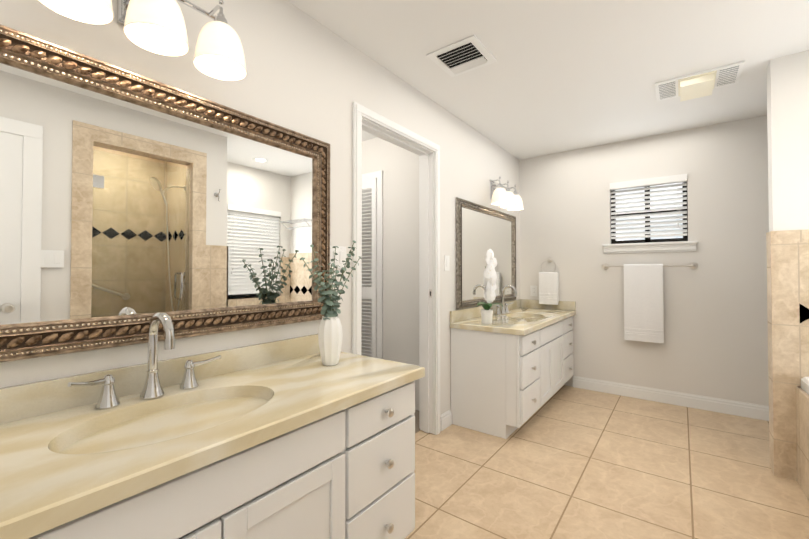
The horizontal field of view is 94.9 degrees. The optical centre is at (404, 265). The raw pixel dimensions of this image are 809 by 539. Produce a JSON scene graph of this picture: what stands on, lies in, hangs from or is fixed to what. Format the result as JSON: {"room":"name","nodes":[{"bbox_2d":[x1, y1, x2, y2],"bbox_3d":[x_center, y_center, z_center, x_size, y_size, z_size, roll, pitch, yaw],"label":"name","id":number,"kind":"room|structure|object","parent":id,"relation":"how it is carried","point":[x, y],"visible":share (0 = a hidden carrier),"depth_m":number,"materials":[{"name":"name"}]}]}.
{"room":"bathroom","nodes":[
{"label":"bathroom","id":0,"kind":"room"},
{"bbox_2d":[0,0,519,414],"bbox_3d":[-0.135,0.001,2.328,0.120,2.420,4.820,-1,-1,37],"label":"wall","id":1,"kind":"structure","parent":0,"point":[308,75],"depth_m":1.76,"materials":[{"name":"white paint"}]},
{"bbox_2d":[38,0,246,80],"bbox_3d":[-0.786,-0.823,1.161,0.242,0.268,0.557,-1,-1,37],"label":"sconce","id":2,"kind":"object","parent":1,"relation":"attached to","point":[157,26],"visible":1,"depth_m":1.19,"materials":[{"name":"white glass"}]},
{"bbox_2d":[0,24,329,361],"bbox_3d":[-0.845,-0.185,1.245,0.034,0.880,1.561,-1,-1,37],"label":"mirror","id":3,"kind":"object","parent":1,"relation":"attached to","point":[131,204],"visible":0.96,"depth_m":1.21,"materials":[{"name":"gold metal"}]},
{"bbox_2d":[330,246,345,267],"bbox_3d":[-0.344,-0.045,1.936,0.012,0.115,0.116,-1,-1,37],"label":"switch plate","id":4,"kind":"object","parent":1,"relation":"attached to","point":[340,257],"visible":0.71,"depth_m":1.94,"materials":[{"name":"white plastic"}]},
{"bbox_2d":[352,102,439,434],"bbox_3d":[-0.065,0.153,2.415,0.162,2.120,0.928,-1,-1,37],"label":"door frame","id":5,"kind":"structure","parent":1,"relation":"attached to","point":[360,112],"depth_m":2.69,"materials":[{"name":"white wood"}]},
{"bbox_2d":[444,255,449,270],"bbox_3d":[0.328,-0.021,2.838,0.012,0.115,0.070,-1,-1,37],"label":"switch plate","id":6,"kind":"object","parent":1,"relation":"attached to","point":[446,263],"visible":1,"depth_m":2.83,"materials":[{"name":"white plastic"}]},
{"bbox_2d":[456,197,515,308],"bbox_3d":[0.803,-0.091,3.461,0.030,0.890,1.285,-1,-1,37],"label":"mirror","id":7,"kind":"object","parent":1,"relation":"attached to","point":[481,230],"visible":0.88,"depth_m":3.29,"materials":[{"name":"gold metal"}]},
{"bbox_2d":[489,176,523,210],"bbox_3d":[0.932,-0.678,3.477,0.229,0.256,0.534,-1,-1,37],"label":"sconce","id":8,"kind":"object","parent":1,"relation":"attached to","point":[504,198],"visible":1,"depth_m":3.40,"materials":[{"name":"white glass"}]},
{"bbox_2d":[361,137,418,409],"bbox_3d":[-0.345,0.020,3.569,1.700,2.420,0.120,-1,-1,37],"label":"wall","id":9,"kind":"structure","parent":0,"point":[398,165],"depth_m":3.27,"materials":[{"name":"white paint"}]},
{"bbox_2d":[361,170,382,358],"bbox_3d":[-0.557,0.180,3.629,0.876,2.093,0.031,-1,-1,37],"label":"louvered door","id":10,"kind":"structure","parent":9,"relation":"attached to","point":[372,183],"depth_m":3.41,"materials":[{"name":"white wood"}]},
{"bbox_2d":[287,0,808,159],"bbox_3d":[0.466,-1.265,1.899,5.020,0.100,4.820,-1,-1,37],"label":"ceiling","id":11,"kind":"structure","parent":0,"point":[559,76],"depth_m":2.13,"materials":[{"name":"white paint"}]},
{"bbox_2d":[426,35,496,76],"bbox_3d":[0.336,-1.200,2.158,0.300,0.020,0.300,-1,-1,37],"label":"ceiling vent","id":12,"kind":"object","parent":11,"relation":"in","point":[466,55],"visible":1,"depth_m":2.15,"materials":[{"name":"white metal"}]},
{"bbox_2d":[655,60,744,101],"bbox_3d":[1.917,-1.175,2.439,0.440,0.062,0.300,-1,-1,37],"label":"fan light","id":13,"kind":"object","parent":11,"relation":"attached to","point":[696,85],"visible":1,"depth_m":2.38,"materials":[{"name":"white plastic"}]},
{"bbox_2d":[405,385,808,538],"bbox_3d":[0.466,1.252,1.861,5.020,0.104,4.820,-1,-1,37],"label":"floor","id":14,"kind":"structure","parent":0,"point":[566,462],"depth_m":2.11,"materials":[{"name":"tile"}]},
{"bbox_2d":[0,356,424,538],"bbox_3d":[-0.645,0.821,1.034,0.588,0.742,1.655,-1,-1,37],"label":"bathroom vanity","id":15,"kind":"object","parent":14,"relation":"on","point":[293,438],"depth_m":1.01,"materials":[{"name":"white painted wood"},{"name":"brushed nickel"}]},
{"bbox_2d":[67,312,220,409],"bbox_3d":[-0.756,0.277,1.147,0.172,0.271,0.415,-1,-1,37],"label":"faucet","id":16,"kind":"object","parent":15,"relation":"on","point":[152,393],"depth_m":1.16,"materials":[{"name":"silver metal"}]},
{"bbox_2d":[300,240,361,365],"bbox_3d":[-0.308,0.153,1.592,0.220,0.532,0.317,-1,-1,37],"label":"vase","id":17,"kind":"object","parent":15,"relation":"on","point":[330,334],"visible":1,"depth_m":1.56,"materials":[{"name":"white ceramic"}]},
{"bbox_2d":[450,309,575,438],"bbox_3d":[1.055,0.856,3.316,0.588,0.742,1.548,-1,-1,37],"label":"bathroom vanity","id":18,"kind":"object","parent":14,"relation":"on","point":[512,367],"depth_m":2.75,"materials":[{"name":"white painted wood"},{"name":"brushed nickel"}]},
{"bbox_2d":[450,299,575,335],"bbox_3d":[1.048,0.477,3.320,0.577,0.242,1.560,-1,-1,37],"label":"countertop","id":19,"kind":"structure","parent":18,"relation":"on","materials":[{"name":"stone"}]},
{"bbox_2d":[477,249,502,323],"bbox_3d":[0.628,0.153,2.817,0.210,0.568,0.168,-1,-1,37],"label":"orchid pot","id":20,"kind":"object","parent":19,"relation":"on","point":[490,274],"visible":1,"depth_m":2.79,"materials":[{"name":"white ceramic"}]},
{"bbox_2d":[495,285,516,314],"bbox_3d":[0.963,0.312,3.450,0.172,0.271,0.391,-1,-1,37],"label":"faucet","id":21,"kind":"object","parent":19,"relation":"on","point":[504,310],"depth_m":3.46,"materials":[{"name":"silver metal"}]},
{"bbox_2d":[796,386,808,500],"bbox_3d":[2.134,0.932,1.377,0.738,0.530,1.226,-1,-1,37],"label":"tub apron","id":22,"kind":"object","parent":14,"relation":"on","point":[802,414],"visible":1,"depth_m":1.98,"materials":[{"name":"tile"}]},
{"bbox_2d":[801,377,808,394],"bbox_3d":[2.137,0.898,1.376,0.714,0.593,1.210,-1,-1,37],"label":"tub","id":23,"kind":"object","parent":22,"relation":"in","point":[805,384],"visible":0.94,"depth_m":2.00,"materials":[{"name":"white ceramic"}]},
{"bbox_2d":[519,115,768,405],"bbox_3d":[2.496,0.016,3.298,2.940,2.420,0.120,-1,-1,37],"label":"wall","id":24,"kind":"structure","parent":0,"point":[714,344],"depth_m":3.29,"materials":[{"name":"white paint"}]},
{"bbox_2d":[530,286,536,295],"bbox_3d":[1.402,0.272,4.028,0.070,0.115,0.008,-1,-1,37],"label":"electrical outlet plate","id":25,"kind":"object","parent":24,"relation":"attached to","point":[533,289],"visible":1,"depth_m":4.03,"materials":[{"name":"white plastic"}]},
{"bbox_2d":[539,257,558,304],"bbox_3d":[1.517,0.155,3.900,0.190,0.494,0.080,-1,-1,37],"label":"towel ring","id":26,"kind":"object","parent":24,"relation":"attached to","point":[548,288],"visible":1,"depth_m":3.87,"materials":[{"name":"white fabric"}]},
{"bbox_2d":[539,272,558,304],"bbox_3d":[1.506,0.234,3.884,0.190,0.336,0.043,-1,-1,37],"label":"towel","id":27,"kind":"object","parent":26,"relation":"hanging from","point":[548,281],"depth_m":3.87,"materials":[{"name":"white fabric"}]},
{"bbox_2d":[611,182,687,243],"bbox_3d":[2.288,-0.506,3.496,0.600,0.590,0.035,-1,-1,37],"label":"window","id":28,"kind":"structure","parent":24,"relation":"in","point":[649,239],"depth_m":3.48,"materials":[{"name":"brown metal"}]},
{"bbox_2d":[610,174,686,240],"bbox_3d":[2.243,-0.520,3.436,0.596,0.560,0.074,-1,-1,37],"label":"window blind","id":29,"kind":"object","parent":28,"relation":"attached to","point":[656,181],"visible":0.98,"depth_m":3.42,"materials":[{"name":"white plastic"}]},
{"bbox_2d":[602,262,697,342],"bbox_3d":[2.207,0.330,3.383,0.742,0.716,0.080,-1,-1,37],"label":"towel rail","id":30,"kind":"object","parent":24,"relation":"attached to","point":[643,306],"visible":1,"depth_m":3.37,"materials":[{"name":"white fabric"}]},
{"bbox_2d":[624,264,663,342],"bbox_3d":[2.178,0.335,3.386,0.300,0.704,0.049,-1,-1,37],"label":"towel","id":31,"kind":"object","parent":30,"relation":"hanging from","point":[643,283],"depth_m":3.37,"materials":[{"name":"white fabric"}]},
{"bbox_2d":[602,241,697,253],"bbox_3d":[2.259,-0.166,3.453,0.730,0.089,0.160,-1,-1,37],"label":"window sill","id":32,"kind":"structure","parent":24,"relation":"attached to","point":[681,246],"depth_m":3.38,"materials":[{"name":"white wood"}]},
{"bbox_2d":[573,376,768,420],"bbox_3d":[2.625,1.166,3.099,2.275,0.115,0.016,-1,-1,37],"label":"baseboard","id":33,"kind":"structure","parent":24,"relation":"attached to","point":[744,409],"depth_m":3.26,"materials":[{"name":"white wood"}]},
{"bbox_2d":[767,50,808,231],"bbox_3d":[2.612,-0.005,1.890,1.070,2.420,0.120,-1,-1,37],"label":"wall","id":34,"kind":"structure","parent":0,"point":[788,126],"depth_m":2.12,"materials":[{"name":"white paint"}]},
{"bbox_3d":[1.556,-0.031,0.196,1.000,2.420,1.360,-1,-1,37],"label":"wall","id":35,"kind":"structure","parent":0,"visible":0},
{"bbox_2d":[766,229,808,480],"bbox_3d":[1.861,0.081,0.990,0.962,2.220,2.460,-1,-1,37],"label":"tiled wall","id":36,"kind":"structure","parent":35,"relation":"attached to","point":[787,294],"depth_m":2.12,"materials":[{"name":"beige tile"}]},
{"bbox_2d":[799,303,808,322],"bbox_3d":[2.504,0.264,1.874,0.848,0.114,0.002,-1,-1,37],"label":"accent tile","id":37,"kind":"object","parent":36,"relation":"attached to","point":[804,312],"depth_m":2.07,"materials":[{"name":"black tile"}]},
{"label":"outside","id":38,"kind":"structure","parent":0,"visible":0},
{"bbox_2d":[615,183,682,240],"bbox_3d":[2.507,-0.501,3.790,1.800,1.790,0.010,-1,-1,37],"label":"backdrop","id":39,"kind":"structure","parent":38,"point":[670,237],"depth_m":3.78,"materials":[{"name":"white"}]}
]}

